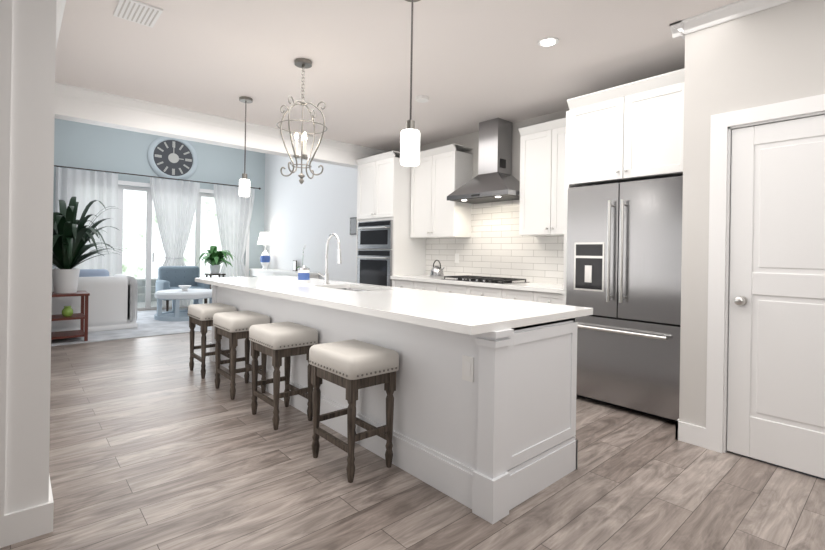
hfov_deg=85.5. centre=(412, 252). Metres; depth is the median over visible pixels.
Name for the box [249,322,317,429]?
stool
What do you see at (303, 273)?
canister
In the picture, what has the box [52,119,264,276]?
wall
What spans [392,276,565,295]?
countertop
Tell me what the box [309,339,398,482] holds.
stool
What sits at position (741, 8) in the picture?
crown molding
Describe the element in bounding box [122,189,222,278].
backdrop
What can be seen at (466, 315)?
island countertop
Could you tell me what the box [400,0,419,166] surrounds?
pendant light
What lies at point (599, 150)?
upper cabinet
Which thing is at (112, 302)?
sofa
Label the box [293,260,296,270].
photo frame
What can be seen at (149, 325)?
rug
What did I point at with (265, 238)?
table lamp
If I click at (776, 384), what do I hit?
door
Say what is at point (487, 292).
base cabinet
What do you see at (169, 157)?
wall clock
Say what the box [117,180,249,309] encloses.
window
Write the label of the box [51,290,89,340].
side table
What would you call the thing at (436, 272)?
kettle
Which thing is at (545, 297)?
base cabinet
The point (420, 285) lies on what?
base cabinet
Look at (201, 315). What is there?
stool
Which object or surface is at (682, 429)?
baseboard
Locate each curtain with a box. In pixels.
[54,167,117,275]
[150,177,199,307]
[214,184,254,276]
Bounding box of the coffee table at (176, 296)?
[154,289,211,320]
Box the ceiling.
[55,0,739,150]
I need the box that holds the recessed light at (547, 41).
[538,37,558,46]
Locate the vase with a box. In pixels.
[62,306,72,315]
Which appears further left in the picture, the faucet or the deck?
the deck
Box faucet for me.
[318,233,340,283]
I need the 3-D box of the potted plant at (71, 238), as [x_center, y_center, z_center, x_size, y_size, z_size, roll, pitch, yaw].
[-4.564,-0.134,5.714,1.747,1.304,1.729,1,0,-42]
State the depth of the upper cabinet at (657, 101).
3.38 m
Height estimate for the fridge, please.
1.800 m
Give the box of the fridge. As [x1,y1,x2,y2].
[566,176,682,421]
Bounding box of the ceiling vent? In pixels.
[113,0,162,27]
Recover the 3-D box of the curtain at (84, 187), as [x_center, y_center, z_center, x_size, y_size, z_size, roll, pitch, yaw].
[-5.980,-0.209,8.196,0.930,2.610,0.099,1,0,-42]
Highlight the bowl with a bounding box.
[179,285,191,290]
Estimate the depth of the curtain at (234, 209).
9.95 m
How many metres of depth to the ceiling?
3.56 m
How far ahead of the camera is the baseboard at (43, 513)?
1.90 m
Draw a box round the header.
[55,114,357,168]
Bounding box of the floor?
[0,307,824,549]
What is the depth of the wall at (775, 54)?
2.87 m
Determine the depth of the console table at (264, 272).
9.30 m
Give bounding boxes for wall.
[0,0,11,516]
[4,0,55,513]
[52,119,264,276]
[264,109,568,282]
[679,0,824,427]
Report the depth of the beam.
5.04 m
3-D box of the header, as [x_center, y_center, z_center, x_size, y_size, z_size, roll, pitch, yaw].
[-3.395,-2.084,4.433,7.980,1.500,0.180,1,0,-42]
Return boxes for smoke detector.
[416,95,428,102]
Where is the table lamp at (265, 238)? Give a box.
[257,232,273,268]
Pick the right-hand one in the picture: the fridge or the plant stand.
the fridge
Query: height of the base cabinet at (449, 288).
0.870 m
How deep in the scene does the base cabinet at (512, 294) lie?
4.41 m
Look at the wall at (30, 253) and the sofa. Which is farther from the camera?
the sofa
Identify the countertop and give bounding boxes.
[195,276,592,335]
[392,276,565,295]
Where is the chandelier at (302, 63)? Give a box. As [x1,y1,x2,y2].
[276,58,326,183]
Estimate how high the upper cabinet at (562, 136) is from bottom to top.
1.150 m
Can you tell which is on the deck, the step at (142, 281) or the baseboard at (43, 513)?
the step at (142, 281)
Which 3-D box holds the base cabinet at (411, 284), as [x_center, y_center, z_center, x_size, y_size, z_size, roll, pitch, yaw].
[0.095,0.787,5.995,0.617,0.870,0.556,1,0,-42]
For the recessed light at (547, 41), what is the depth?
3.25 m
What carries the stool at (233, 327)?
on the floor
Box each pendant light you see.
[239,96,252,196]
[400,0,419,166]
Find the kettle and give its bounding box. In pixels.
[430,260,443,277]
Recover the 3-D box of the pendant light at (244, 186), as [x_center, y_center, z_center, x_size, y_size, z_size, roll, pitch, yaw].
[-1.717,-1.084,4.576,0.130,1.003,0.130,1,0,-42]
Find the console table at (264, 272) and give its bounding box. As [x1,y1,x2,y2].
[249,268,319,278]
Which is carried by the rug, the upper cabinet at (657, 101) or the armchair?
the armchair
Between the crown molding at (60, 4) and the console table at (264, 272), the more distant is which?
the console table at (264, 272)
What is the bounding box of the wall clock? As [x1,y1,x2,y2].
[147,136,197,180]
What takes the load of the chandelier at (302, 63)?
hanging from the ceiling
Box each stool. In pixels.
[187,303,236,378]
[213,311,269,399]
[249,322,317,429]
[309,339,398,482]
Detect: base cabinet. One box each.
[392,280,415,288]
[416,280,439,291]
[440,284,471,294]
[472,288,507,298]
[508,288,539,301]
[540,292,565,304]
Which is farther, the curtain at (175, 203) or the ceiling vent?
the curtain at (175, 203)
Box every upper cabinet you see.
[408,148,435,239]
[436,144,472,239]
[516,118,559,235]
[556,116,567,235]
[564,84,639,187]
[632,68,684,179]
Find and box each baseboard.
[0,517,1,547]
[34,475,53,536]
[675,419,695,440]
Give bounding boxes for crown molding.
[56,0,65,46]
[670,0,793,39]
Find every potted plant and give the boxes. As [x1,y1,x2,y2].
[52,197,130,292]
[197,246,235,273]
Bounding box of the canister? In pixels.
[298,265,309,282]
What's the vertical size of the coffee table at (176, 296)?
0.475 m
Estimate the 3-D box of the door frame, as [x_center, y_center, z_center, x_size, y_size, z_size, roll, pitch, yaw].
[2.279,0.191,2.528,0.150,2.130,1.000,1,0,-42]
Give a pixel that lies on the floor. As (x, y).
(155, 443)
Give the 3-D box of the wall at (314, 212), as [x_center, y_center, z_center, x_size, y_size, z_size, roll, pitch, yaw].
[-0.468,-0.787,7.273,0.200,4.000,9.700,1,0,-42]
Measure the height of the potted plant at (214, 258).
0.576 m
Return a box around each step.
[136,278,157,285]
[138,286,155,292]
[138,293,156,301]
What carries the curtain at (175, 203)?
hanging from the curtain rod
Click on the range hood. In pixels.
(494, 180)
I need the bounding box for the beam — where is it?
[55,82,386,165]
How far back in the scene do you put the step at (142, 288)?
10.74 m
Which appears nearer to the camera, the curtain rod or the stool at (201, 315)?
the stool at (201, 315)
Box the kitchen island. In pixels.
[209,284,586,523]
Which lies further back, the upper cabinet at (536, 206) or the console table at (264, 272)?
the console table at (264, 272)
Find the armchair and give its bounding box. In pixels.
[155,266,209,310]
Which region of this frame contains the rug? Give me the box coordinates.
[51,308,211,345]
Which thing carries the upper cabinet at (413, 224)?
attached to the wall at (314, 212)
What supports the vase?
on the side table at (82, 316)
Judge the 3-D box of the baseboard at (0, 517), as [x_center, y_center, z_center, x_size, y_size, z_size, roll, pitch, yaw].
[-2.729,1.115,2.971,0.016,0.125,3.156,1,0,-42]
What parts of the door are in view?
door knob handle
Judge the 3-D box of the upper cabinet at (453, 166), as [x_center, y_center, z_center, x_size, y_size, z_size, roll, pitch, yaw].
[0.486,-0.777,5.801,0.327,1.150,0.473,1,0,-42]
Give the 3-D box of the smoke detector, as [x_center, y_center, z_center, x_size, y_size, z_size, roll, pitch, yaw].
[0.097,-1.541,4.458,0.130,0.034,0.130,1,0,-42]
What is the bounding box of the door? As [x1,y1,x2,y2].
[727,115,824,478]
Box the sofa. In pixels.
[51,269,137,331]
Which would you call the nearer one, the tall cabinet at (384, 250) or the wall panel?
the tall cabinet at (384, 250)
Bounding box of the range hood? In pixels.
[447,118,519,203]
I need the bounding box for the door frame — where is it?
[706,94,824,452]
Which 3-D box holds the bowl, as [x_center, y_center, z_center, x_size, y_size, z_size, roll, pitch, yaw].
[-4.031,0.623,7.896,0.220,0.090,0.220,1,0,-42]
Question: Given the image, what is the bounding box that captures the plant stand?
[204,273,225,288]
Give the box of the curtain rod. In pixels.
[54,165,260,189]
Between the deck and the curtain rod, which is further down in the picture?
the deck
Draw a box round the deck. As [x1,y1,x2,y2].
[137,298,208,306]
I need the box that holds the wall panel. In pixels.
[350,217,356,234]
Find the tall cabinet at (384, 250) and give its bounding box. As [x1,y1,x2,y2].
[356,150,427,286]

